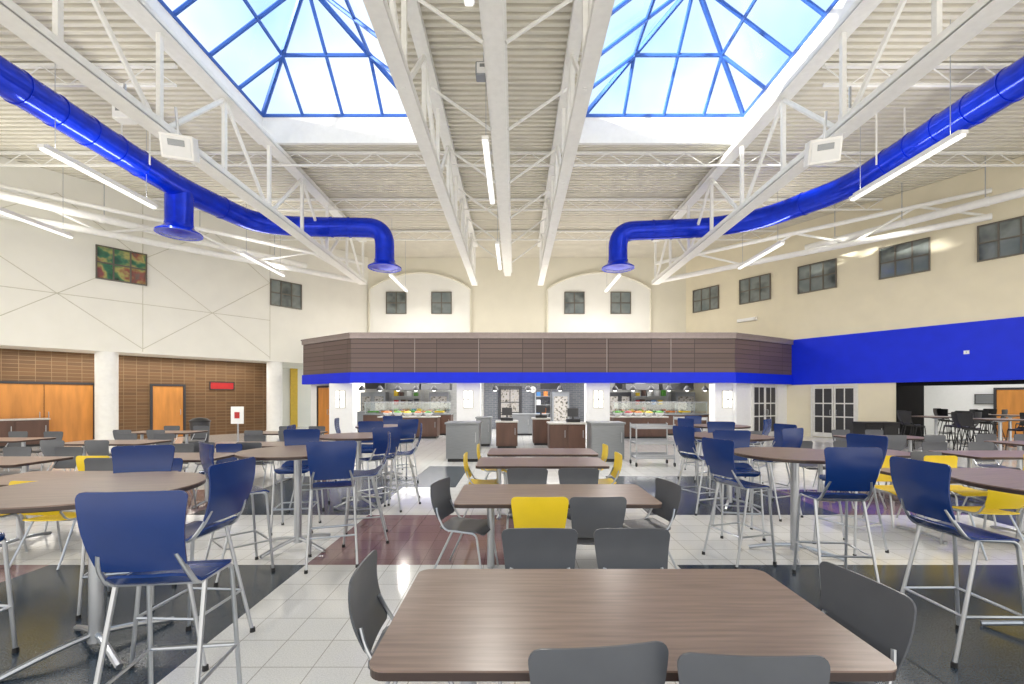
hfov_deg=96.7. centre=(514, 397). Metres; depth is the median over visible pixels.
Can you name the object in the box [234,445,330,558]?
bar table
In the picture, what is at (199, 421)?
trash bin
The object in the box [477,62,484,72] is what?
grille
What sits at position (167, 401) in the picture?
door
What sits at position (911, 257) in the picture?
window
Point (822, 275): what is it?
window
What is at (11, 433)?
dining chair
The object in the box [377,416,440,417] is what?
countertop
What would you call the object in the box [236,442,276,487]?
dining chair
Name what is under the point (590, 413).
column
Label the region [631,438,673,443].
shelf
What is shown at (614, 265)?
diffuser
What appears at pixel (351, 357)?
canopy
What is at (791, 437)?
bar stool
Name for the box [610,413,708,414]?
countertop
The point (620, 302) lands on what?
window
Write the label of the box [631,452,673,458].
shelf
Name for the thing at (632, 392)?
storage rack
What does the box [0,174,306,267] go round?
ceiling pipe
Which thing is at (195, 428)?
dining chair
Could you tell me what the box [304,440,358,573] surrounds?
bar stool
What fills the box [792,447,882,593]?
bar stool
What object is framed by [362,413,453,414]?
countertop
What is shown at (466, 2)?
linear light
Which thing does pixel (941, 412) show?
bar stool
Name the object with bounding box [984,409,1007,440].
bar stool
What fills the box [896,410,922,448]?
bar stool
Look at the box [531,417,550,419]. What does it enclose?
countertop
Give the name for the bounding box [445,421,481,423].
countertop
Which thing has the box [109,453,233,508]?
dining table
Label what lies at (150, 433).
dining chair
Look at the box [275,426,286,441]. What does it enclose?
dining chair
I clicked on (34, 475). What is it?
dining table
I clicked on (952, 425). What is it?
bar stool
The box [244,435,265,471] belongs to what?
dining chair
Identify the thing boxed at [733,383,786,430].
wall
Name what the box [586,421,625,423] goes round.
countertop
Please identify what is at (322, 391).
door
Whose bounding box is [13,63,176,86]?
joist
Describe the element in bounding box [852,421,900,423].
countertop
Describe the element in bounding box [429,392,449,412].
cooler
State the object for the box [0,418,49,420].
countertop
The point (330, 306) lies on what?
wall
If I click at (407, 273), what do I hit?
trim
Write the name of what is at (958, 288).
wall
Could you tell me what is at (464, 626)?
dining table
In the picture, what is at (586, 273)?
trim
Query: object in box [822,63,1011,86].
joist
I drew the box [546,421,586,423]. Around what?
countertop
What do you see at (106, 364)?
column
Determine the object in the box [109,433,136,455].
dining chair
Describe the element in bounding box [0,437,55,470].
dining table
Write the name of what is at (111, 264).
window
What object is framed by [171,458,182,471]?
dining chair
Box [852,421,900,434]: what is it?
base cabinet
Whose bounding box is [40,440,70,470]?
dining chair
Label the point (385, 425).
bar table
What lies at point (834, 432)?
dining chair
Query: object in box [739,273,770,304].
window
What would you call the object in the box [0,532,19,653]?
bar stool
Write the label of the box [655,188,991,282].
truss
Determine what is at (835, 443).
dining chair
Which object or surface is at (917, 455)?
dining chair
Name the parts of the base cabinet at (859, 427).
door, door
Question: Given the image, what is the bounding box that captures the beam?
[479,0,511,275]
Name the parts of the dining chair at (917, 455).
backrest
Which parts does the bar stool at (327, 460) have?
leg, leg, backrest, seat, leg, leg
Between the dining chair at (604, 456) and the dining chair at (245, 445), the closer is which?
the dining chair at (604, 456)
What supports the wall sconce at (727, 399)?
attached to the wall at (741, 391)
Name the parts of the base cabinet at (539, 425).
door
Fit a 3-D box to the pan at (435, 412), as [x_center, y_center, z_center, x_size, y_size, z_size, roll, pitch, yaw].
[-3.413,0.640,20.600,0.450,0.120,0.500,0,0,0]
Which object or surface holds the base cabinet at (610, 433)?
on the floor
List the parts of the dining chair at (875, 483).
leg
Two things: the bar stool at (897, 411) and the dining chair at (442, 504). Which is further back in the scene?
the bar stool at (897, 411)
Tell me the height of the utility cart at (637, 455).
1.019 m
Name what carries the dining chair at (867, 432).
on the floor
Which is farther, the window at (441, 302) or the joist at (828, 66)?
the window at (441, 302)
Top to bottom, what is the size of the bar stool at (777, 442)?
1.243 m
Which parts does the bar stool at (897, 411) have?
backrest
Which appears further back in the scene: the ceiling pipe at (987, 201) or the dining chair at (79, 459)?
the ceiling pipe at (987, 201)
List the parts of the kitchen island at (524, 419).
door, door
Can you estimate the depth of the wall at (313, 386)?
20.32 m
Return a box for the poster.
[234,412,239,417]
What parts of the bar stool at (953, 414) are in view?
backrest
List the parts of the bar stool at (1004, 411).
backrest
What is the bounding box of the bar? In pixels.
[610,416,668,437]
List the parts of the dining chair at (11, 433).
backrest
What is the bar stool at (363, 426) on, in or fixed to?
on the floor
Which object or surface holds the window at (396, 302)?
in the wall at (516, 302)
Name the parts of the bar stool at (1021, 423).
seat, backrest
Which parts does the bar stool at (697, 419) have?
backrest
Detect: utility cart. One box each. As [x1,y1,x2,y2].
[629,423,675,466]
[673,416,707,445]
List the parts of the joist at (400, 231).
web rod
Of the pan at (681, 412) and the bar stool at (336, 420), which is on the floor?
the bar stool at (336, 420)
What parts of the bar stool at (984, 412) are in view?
backrest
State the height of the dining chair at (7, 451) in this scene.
0.860 m
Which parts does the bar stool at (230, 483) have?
leg, leg, seat, leg, backrest, leg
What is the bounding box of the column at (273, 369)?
[266,362,281,430]
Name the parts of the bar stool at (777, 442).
leg, backrest, leg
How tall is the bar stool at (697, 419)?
1.243 m
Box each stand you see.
[231,407,243,441]
[475,416,492,445]
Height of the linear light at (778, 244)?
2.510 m
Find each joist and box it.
[0,151,1023,166]
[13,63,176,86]
[152,198,882,210]
[269,230,776,240]
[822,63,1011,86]
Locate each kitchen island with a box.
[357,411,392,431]
[512,413,548,434]
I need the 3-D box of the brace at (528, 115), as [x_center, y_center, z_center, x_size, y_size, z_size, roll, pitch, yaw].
[0.545,-6.800,10.700,1.461,1.148,0.070,0,0,-8]
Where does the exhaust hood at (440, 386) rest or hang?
hanging from the ceiling
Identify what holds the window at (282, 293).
in the wall at (330, 306)
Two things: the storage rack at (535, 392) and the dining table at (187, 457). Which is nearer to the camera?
the dining table at (187, 457)
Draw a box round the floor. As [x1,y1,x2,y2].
[0,426,1023,683]
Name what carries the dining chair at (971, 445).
on the floor
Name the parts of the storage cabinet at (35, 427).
door, door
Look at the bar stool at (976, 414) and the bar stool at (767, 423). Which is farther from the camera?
the bar stool at (976, 414)
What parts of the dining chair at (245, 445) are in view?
backrest, leg, seat, leg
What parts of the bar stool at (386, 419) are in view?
backrest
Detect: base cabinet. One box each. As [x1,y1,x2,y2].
[445,421,481,461]
[531,417,550,444]
[546,421,586,447]
[586,421,625,461]
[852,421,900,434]
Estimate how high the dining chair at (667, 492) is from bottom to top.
0.860 m
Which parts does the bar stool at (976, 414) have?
backrest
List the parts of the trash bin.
lid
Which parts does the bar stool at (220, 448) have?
backrest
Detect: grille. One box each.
[112,106,125,115]
[161,134,191,157]
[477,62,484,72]
[811,138,840,161]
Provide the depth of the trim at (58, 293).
15.80 m
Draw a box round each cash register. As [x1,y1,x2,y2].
[501,408,512,420]
[535,406,546,417]
[566,408,579,421]
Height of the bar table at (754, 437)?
1.071 m
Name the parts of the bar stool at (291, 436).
leg, leg, seat, backrest, leg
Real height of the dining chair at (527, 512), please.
0.860 m
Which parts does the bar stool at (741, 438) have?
leg, leg, backrest, seat, leg, leg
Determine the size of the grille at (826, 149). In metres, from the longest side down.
0.476 x 0.347 x 0.020 m
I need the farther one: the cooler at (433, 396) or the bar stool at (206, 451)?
the cooler at (433, 396)
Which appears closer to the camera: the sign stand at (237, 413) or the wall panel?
the sign stand at (237, 413)
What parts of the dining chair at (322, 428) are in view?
backrest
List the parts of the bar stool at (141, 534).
leg, leg, backrest, seat, leg, leg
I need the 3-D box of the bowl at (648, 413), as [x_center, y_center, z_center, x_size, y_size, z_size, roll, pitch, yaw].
[5.540,0.640,18.800,0.380,0.220,0.374,0,0,0]
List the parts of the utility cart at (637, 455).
post, post, post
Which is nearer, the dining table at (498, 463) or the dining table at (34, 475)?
the dining table at (34, 475)
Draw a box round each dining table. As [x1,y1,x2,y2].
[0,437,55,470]
[0,456,73,472]
[0,471,112,546]
[64,440,171,455]
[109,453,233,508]
[131,431,207,443]
[215,442,291,483]
[257,431,327,461]
[369,569,896,683]
[454,484,661,568]
[476,457,609,519]
[487,448,598,483]
[694,432,752,462]
[807,449,910,496]
[833,435,923,458]
[880,468,1023,544]
[929,450,1023,501]
[984,441,1023,469]
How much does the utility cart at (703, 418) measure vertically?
1.019 m
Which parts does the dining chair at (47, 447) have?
backrest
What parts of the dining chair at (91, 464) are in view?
backrest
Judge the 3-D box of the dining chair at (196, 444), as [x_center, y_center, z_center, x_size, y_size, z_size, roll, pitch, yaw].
[-5.620,1.225,8.422,0.501,0.860,0.538,0,0,0]
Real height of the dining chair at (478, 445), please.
0.860 m
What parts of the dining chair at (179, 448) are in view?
backrest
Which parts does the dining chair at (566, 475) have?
seat, backrest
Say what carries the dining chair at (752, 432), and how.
on the floor
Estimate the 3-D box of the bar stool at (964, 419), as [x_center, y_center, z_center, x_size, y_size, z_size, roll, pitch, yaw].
[12.698,1.031,12.600,0.531,1.243,0.492,0,0,0]
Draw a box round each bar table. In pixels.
[0,471,205,681]
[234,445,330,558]
[319,432,381,508]
[355,424,401,478]
[694,424,750,478]
[694,433,773,510]
[734,447,843,567]
[911,416,952,449]
[951,469,1023,625]
[973,418,1023,449]
[988,414,1019,444]
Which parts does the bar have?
door, door, door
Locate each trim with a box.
[0,192,142,351]
[143,233,269,356]
[368,272,471,331]
[546,272,651,331]
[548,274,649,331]
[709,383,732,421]
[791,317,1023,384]
[898,380,1023,385]
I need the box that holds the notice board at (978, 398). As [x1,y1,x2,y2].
[974,394,992,403]
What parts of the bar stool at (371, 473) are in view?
leg, leg, seat, leg, leg, backrest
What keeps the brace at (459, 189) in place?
attached to the beam
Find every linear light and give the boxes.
[0,207,73,238]
[37,64,157,208]
[239,203,285,276]
[388,238,407,291]
[464,0,474,5]
[481,135,494,203]
[495,207,501,269]
[604,273,621,291]
[737,232,784,268]
[849,19,968,200]
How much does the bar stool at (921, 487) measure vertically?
1.243 m
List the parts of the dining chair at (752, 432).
backrest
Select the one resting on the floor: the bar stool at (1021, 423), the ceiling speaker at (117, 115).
the bar stool at (1021, 423)
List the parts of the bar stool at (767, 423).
backrest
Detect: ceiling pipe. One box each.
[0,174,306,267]
[804,156,1023,249]
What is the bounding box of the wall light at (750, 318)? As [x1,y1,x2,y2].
[737,317,756,322]
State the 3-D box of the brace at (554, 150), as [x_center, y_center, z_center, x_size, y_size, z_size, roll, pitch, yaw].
[0.545,-6.800,13.300,1.461,1.148,0.070,0,0,-8]
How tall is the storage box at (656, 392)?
0.293 m
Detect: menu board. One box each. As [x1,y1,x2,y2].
[365,383,384,388]
[540,383,559,388]
[615,383,632,388]
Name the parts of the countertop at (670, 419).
door, door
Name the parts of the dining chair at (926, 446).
backrest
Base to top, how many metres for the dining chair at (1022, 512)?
0.860 m
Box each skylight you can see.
[113,0,417,144]
[579,0,855,144]
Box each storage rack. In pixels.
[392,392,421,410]
[535,392,550,420]
[632,392,667,410]
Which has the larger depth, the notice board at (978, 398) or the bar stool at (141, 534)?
the notice board at (978, 398)
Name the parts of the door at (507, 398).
glass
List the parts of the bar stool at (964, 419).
backrest, seat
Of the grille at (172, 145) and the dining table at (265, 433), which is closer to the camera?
the grille at (172, 145)
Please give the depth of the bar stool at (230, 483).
2.94 m
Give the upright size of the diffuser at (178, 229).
0.300 m
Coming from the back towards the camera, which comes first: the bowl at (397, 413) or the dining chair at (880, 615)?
the bowl at (397, 413)
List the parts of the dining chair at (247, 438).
backrest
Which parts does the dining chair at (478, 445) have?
backrest, seat, leg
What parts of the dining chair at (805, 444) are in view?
leg, backrest, seat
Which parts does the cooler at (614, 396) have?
door glass, door, door glass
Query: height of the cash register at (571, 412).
0.430 m
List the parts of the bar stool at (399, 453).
seat, leg, leg, backrest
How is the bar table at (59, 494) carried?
on the floor
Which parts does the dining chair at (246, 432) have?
backrest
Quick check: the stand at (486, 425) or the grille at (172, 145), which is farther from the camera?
the stand at (486, 425)
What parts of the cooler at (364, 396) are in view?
door, door glass, door, door glass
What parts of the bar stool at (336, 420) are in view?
backrest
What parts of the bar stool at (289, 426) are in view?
leg, backrest, leg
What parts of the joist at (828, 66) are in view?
web rod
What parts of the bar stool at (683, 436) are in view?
leg, backrest, leg, seat, leg, leg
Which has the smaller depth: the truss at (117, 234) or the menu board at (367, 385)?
the truss at (117, 234)
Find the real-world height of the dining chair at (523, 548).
0.860 m
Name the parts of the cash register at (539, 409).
drawer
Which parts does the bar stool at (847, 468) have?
leg, leg, seat, backrest, leg, leg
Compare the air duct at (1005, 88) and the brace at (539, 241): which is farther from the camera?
the brace at (539, 241)
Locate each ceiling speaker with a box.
[112,83,136,124]
[158,107,199,163]
[475,54,485,81]
[803,111,842,166]
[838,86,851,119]
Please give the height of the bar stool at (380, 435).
1.243 m
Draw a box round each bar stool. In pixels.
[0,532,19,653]
[75,445,176,619]
[75,490,241,683]
[128,457,255,671]
[199,442,274,586]
[270,429,320,535]
[287,425,329,511]
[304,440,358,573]
[334,418,363,480]
[342,431,390,547]
[353,421,383,491]
[356,427,401,516]
[377,416,402,471]
[386,419,418,483]
[387,423,421,505]
[673,426,720,515]
[677,418,706,481]
[684,416,702,471]
[702,437,776,568]
[706,421,740,499]
[712,430,765,540]
[744,419,771,483]
[748,423,796,507]
[748,428,803,521]
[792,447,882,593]
[812,433,888,555]
[889,456,1023,668]
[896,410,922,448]
[899,411,925,450]
[933,408,955,439]
[937,409,960,441]
[943,411,970,449]
[951,412,979,449]
[953,412,981,449]
[957,413,988,449]
[969,409,994,440]
[972,409,996,440]
[975,410,1003,446]
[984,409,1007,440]
[1005,412,1023,449]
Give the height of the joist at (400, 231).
0.445 m
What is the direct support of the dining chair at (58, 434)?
on the floor
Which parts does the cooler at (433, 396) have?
door glass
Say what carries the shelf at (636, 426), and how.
attached to the utility cart at (637, 455)
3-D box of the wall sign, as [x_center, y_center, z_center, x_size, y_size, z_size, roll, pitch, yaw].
[-13.253,-0.550,20.595,0.050,0.350,0.990,0,0,39]
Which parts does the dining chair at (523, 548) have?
backrest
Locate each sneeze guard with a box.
[364,402,450,413]
[613,402,707,413]
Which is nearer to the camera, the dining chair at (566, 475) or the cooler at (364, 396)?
the dining chair at (566, 475)
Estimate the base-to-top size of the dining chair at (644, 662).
0.860 m
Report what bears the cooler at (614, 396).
on the floor
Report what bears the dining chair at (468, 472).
on the floor
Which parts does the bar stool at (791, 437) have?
leg, leg, leg, backrest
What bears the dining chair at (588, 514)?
on the floor
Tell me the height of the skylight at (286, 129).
2.583 m
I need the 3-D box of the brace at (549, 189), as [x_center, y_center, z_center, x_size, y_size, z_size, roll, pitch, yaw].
[0.545,-6.800,15.900,1.461,1.148,0.070,0,0,-8]
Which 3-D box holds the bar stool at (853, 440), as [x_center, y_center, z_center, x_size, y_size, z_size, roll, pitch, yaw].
[3.691,1.031,5.010,0.531,1.243,0.492,0,0,-17]
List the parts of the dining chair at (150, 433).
backrest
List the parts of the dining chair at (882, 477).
leg, backrest, leg, seat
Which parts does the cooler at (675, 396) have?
door, door glass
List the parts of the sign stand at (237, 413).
panel, post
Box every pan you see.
[367,411,379,413]
[434,411,444,413]
[665,411,677,413]
[678,411,690,413]
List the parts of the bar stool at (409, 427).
seat, backrest, leg, leg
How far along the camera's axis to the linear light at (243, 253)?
17.39 m
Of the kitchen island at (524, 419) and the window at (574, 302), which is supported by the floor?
the kitchen island at (524, 419)
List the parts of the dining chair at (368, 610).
backrest, seat, leg, leg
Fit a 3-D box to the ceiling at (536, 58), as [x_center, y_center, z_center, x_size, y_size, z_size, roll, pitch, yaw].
[0.000,-7.685,10.500,60.000,0.070,29.000,0,0,0]
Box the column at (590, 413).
[584,383,609,438]
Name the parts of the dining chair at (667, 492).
seat, backrest, leg, leg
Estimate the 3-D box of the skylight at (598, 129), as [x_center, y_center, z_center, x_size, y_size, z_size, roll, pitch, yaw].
[4.400,-8.912,11.100,5.200,2.583,5.200,0,0,0]
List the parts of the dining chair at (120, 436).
backrest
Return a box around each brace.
[417,0,483,44]
[431,87,491,130]
[449,148,495,182]
[458,188,498,218]
[466,218,500,243]
[473,241,502,262]
[505,0,572,43]
[507,87,567,130]
[509,148,555,182]
[510,188,550,218]
[511,218,545,243]
[511,241,540,262]
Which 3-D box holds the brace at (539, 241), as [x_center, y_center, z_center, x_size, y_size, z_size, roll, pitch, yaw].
[0.545,-6.800,21.100,1.461,1.148,0.070,0,0,-8]
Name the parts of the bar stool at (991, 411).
backrest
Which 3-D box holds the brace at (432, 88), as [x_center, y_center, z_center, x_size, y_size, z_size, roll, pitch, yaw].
[-1.270,-6.800,10.700,1.471,1.148,0.070,0,0,8]
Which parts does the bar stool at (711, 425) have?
leg, backrest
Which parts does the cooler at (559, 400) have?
door glass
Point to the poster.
(236, 414)
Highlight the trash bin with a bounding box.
[189,417,210,441]
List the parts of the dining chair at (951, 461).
backrest, leg, leg, seat, leg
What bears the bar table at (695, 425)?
on the floor
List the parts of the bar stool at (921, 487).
leg, backrest, leg, seat, leg, leg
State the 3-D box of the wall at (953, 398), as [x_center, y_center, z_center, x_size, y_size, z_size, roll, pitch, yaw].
[22.939,0.150,15.041,0.203,3.000,22.791,0,0,-33]
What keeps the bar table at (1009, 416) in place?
on the floor
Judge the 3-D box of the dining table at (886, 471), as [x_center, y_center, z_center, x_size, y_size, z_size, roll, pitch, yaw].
[5.450,1.280,5.450,1.800,0.750,0.900,0,0,0]
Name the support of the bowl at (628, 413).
on the bar
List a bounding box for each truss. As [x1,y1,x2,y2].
[0,0,366,284]
[0,184,362,282]
[363,0,477,285]
[538,0,614,285]
[652,0,1020,284]
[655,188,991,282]
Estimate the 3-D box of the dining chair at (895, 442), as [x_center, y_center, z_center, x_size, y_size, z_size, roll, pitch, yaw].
[8.180,1.225,10.022,0.501,0.860,0.538,0,0,0]
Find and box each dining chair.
[0,431,27,470]
[0,447,31,475]
[0,514,27,551]
[9,481,76,569]
[20,431,62,470]
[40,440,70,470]
[44,458,112,531]
[49,447,82,470]
[76,456,109,470]
[84,440,109,455]
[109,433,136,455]
[113,430,131,439]
[146,430,164,444]
[154,433,174,444]
[164,426,179,443]
[168,444,194,491]
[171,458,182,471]
[182,426,208,443]
[189,442,214,472]
[192,489,196,508]
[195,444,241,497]
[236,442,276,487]
[244,430,263,461]
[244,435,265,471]
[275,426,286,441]
[278,430,306,464]
[309,426,324,440]
[348,550,453,683]
[430,477,498,568]
[463,452,501,517]
[477,444,506,483]
[498,528,577,683]
[506,468,547,528]
[511,497,568,527]
[528,641,668,683]
[558,468,598,519]
[569,497,626,544]
[593,528,669,568]
[598,444,607,478]
[598,452,621,483]
[622,478,681,568]
[677,652,829,683]
[736,431,765,464]
[787,441,825,491]
[819,561,916,683]
[831,430,849,440]
[831,483,886,508]
[833,441,879,492]
[861,455,929,527]
[865,430,883,434]
[883,451,941,500]
[886,435,906,450]
[908,435,945,451]
[921,442,974,488]
[924,455,996,525]
[939,490,1023,560]
[968,442,1020,469]
[976,434,1003,467]
[1014,434,1023,467]
[1015,506,1023,538]
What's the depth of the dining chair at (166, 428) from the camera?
13.03 m
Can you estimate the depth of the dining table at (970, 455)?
7.37 m
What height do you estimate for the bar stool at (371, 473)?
1.243 m
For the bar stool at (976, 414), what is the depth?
13.55 m
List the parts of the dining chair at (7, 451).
seat, backrest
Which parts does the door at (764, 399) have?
glass, glass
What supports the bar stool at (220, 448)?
on the floor
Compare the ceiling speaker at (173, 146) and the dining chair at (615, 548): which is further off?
the ceiling speaker at (173, 146)
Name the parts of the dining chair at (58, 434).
seat, backrest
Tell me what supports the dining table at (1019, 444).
on the floor
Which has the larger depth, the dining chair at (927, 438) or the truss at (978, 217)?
the truss at (978, 217)
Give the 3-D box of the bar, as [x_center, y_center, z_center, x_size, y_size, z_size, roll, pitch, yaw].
[5.110,1.200,18.887,2.260,0.900,0.885,0,0,0]
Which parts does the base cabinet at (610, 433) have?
door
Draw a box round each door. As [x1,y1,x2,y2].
[0,381,93,441]
[150,384,185,436]
[317,386,328,434]
[498,386,521,419]
[751,384,777,435]
[811,384,857,436]
[993,387,1023,437]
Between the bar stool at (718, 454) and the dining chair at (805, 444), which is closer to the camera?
the bar stool at (718, 454)
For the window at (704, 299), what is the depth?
23.72 m
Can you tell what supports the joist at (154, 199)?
attached to the ceiling at (536, 58)
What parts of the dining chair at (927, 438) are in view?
backrest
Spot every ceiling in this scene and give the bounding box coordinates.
[0,0,1023,257]
[0,346,302,368]
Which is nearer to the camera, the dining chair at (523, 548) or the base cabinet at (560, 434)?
the dining chair at (523, 548)
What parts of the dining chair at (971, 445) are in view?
backrest, seat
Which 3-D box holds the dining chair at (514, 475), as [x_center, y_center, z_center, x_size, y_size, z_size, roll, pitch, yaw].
[0.140,1.225,4.898,0.501,0.860,0.538,0,0,0]
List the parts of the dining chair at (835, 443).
backrest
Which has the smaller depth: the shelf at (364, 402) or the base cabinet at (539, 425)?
the base cabinet at (539, 425)
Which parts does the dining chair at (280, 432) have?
backrest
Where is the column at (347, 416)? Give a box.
[329,383,356,433]
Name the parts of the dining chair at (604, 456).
backrest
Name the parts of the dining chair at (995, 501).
leg, leg, seat, leg, backrest, leg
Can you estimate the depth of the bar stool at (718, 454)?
4.54 m
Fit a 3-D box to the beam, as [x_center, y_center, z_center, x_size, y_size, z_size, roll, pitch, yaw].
[-0.360,-6.900,12.000,0.440,1.500,22.000,0,0,0]
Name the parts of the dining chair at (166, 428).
backrest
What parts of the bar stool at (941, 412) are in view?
backrest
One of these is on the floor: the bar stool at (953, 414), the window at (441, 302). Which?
the bar stool at (953, 414)
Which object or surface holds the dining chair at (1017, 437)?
on the floor
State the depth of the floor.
4.46 m
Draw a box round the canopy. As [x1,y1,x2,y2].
[301,332,793,384]
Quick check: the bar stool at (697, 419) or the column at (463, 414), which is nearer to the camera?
the bar stool at (697, 419)
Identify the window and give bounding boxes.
[95,244,146,285]
[270,278,301,309]
[386,292,406,313]
[431,292,451,313]
[564,292,584,313]
[610,292,630,313]
[693,285,718,312]
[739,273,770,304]
[797,258,836,293]
[879,237,930,279]
[977,216,1023,261]
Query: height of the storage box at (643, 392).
0.309 m
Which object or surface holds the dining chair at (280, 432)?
on the floor
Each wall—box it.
[0,157,367,363]
[0,348,265,438]
[282,368,310,426]
[290,368,297,426]
[311,384,328,425]
[365,258,685,391]
[366,383,689,420]
[686,156,1023,437]
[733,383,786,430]
[896,383,923,436]
[924,384,1023,437]
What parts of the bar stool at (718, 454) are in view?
leg, backrest, leg, seat, leg, leg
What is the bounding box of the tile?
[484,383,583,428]
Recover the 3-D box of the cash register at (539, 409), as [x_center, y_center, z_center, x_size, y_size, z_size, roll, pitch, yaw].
[0.926,0.485,16.200,0.400,0.430,0.400,0,0,0]
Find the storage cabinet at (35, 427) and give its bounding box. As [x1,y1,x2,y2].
[0,418,49,447]
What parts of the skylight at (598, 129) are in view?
eave rail, eave rail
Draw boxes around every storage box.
[641,390,645,395]
[654,390,658,395]
[661,390,665,395]
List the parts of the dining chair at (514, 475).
leg, seat, backrest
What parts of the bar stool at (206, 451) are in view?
backrest, leg, leg, leg, seat, leg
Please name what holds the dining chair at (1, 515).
on the floor
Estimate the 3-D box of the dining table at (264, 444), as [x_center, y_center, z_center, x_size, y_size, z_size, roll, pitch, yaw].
[-5.200,1.280,9.000,1.800,0.750,0.900,0,0,0]
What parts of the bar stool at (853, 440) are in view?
leg, seat, leg, leg, backrest, leg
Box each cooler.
[360,392,388,410]
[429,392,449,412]
[551,392,568,420]
[610,392,630,412]
[671,392,694,412]
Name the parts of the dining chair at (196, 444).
backrest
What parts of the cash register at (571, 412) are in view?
drawer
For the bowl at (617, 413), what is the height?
0.220 m
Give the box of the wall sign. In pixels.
[209,382,233,389]
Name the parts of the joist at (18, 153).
web rod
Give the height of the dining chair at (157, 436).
0.860 m
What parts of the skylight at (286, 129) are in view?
eave rail, eave rail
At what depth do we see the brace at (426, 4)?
8.06 m
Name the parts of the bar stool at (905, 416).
backrest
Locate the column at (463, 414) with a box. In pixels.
[457,383,480,420]
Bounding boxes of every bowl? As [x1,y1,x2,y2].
[383,411,391,415]
[393,411,401,415]
[404,411,411,415]
[414,411,421,415]
[424,411,431,415]
[614,411,621,415]
[624,411,632,415]
[634,411,642,415]
[645,411,653,415]
[655,411,663,415]
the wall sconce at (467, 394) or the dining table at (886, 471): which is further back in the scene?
the wall sconce at (467, 394)
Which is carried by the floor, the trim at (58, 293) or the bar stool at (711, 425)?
the bar stool at (711, 425)
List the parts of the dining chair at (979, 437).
backrest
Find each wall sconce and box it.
[335,390,345,407]
[463,390,472,407]
[593,390,602,407]
[722,390,732,407]
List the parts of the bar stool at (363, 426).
seat, backrest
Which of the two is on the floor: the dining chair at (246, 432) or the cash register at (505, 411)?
the dining chair at (246, 432)
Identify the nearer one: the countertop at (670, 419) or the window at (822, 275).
the window at (822, 275)
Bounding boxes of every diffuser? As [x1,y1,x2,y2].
[153,219,203,240]
[368,257,401,272]
[601,258,634,272]
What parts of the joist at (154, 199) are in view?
web rod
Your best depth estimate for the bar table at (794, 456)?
4.76 m
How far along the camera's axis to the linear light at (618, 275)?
20.25 m
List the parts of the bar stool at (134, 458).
leg, backrest, leg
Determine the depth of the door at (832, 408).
18.83 m
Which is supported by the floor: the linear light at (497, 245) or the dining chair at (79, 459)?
the dining chair at (79, 459)
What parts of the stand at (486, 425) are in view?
door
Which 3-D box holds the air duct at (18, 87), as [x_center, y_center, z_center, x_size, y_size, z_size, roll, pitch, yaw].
[-9.427,-6.155,8.170,5.358,2.990,20.021,0,0,17]
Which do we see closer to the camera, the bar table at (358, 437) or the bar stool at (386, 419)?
the bar table at (358, 437)
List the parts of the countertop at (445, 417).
door, door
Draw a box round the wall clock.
[530,386,536,392]
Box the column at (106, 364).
[93,351,118,439]
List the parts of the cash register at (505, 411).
drawer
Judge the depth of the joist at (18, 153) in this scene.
14.07 m
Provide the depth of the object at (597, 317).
24.68 m
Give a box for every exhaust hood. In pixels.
[386,383,420,389]
[421,383,451,389]
[622,383,658,389]
[659,383,693,389]
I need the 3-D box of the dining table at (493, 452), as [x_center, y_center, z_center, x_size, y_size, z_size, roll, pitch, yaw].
[0.450,1.280,7.750,1.800,0.750,0.900,0,0,0]
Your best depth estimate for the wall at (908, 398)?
17.95 m
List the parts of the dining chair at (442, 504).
backrest, leg, leg, leg, seat, leg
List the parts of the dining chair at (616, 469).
seat, backrest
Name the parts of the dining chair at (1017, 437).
backrest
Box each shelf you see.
[364,402,450,402]
[613,402,707,402]
[631,424,673,428]
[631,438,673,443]
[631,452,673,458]
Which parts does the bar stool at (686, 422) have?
backrest, leg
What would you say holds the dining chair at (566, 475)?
on the floor
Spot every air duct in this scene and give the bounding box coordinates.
[0,55,401,272]
[601,56,1023,272]
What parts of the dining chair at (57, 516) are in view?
leg, backrest, leg, seat, leg, leg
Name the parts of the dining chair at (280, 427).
backrest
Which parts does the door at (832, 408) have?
glass, glass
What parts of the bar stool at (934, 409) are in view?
backrest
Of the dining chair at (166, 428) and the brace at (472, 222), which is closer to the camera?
the dining chair at (166, 428)
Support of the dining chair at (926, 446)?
on the floor
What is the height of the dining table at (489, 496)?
0.750 m
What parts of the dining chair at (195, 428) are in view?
seat, backrest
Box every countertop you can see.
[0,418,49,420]
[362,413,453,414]
[362,413,453,434]
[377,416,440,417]
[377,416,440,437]
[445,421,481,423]
[475,416,492,418]
[495,420,517,422]
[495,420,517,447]
[512,413,548,414]
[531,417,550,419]
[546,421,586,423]
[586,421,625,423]
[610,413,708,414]
[610,413,708,434]
[610,416,668,417]
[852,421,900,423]
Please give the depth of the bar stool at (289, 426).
6.72 m
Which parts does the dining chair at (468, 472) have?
backrest, seat, leg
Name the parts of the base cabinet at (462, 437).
door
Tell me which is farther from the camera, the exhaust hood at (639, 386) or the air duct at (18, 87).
the exhaust hood at (639, 386)
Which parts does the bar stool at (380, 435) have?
leg, leg, seat, backrest, leg, leg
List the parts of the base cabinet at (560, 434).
door, door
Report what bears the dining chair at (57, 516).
on the floor
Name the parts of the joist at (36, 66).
web rod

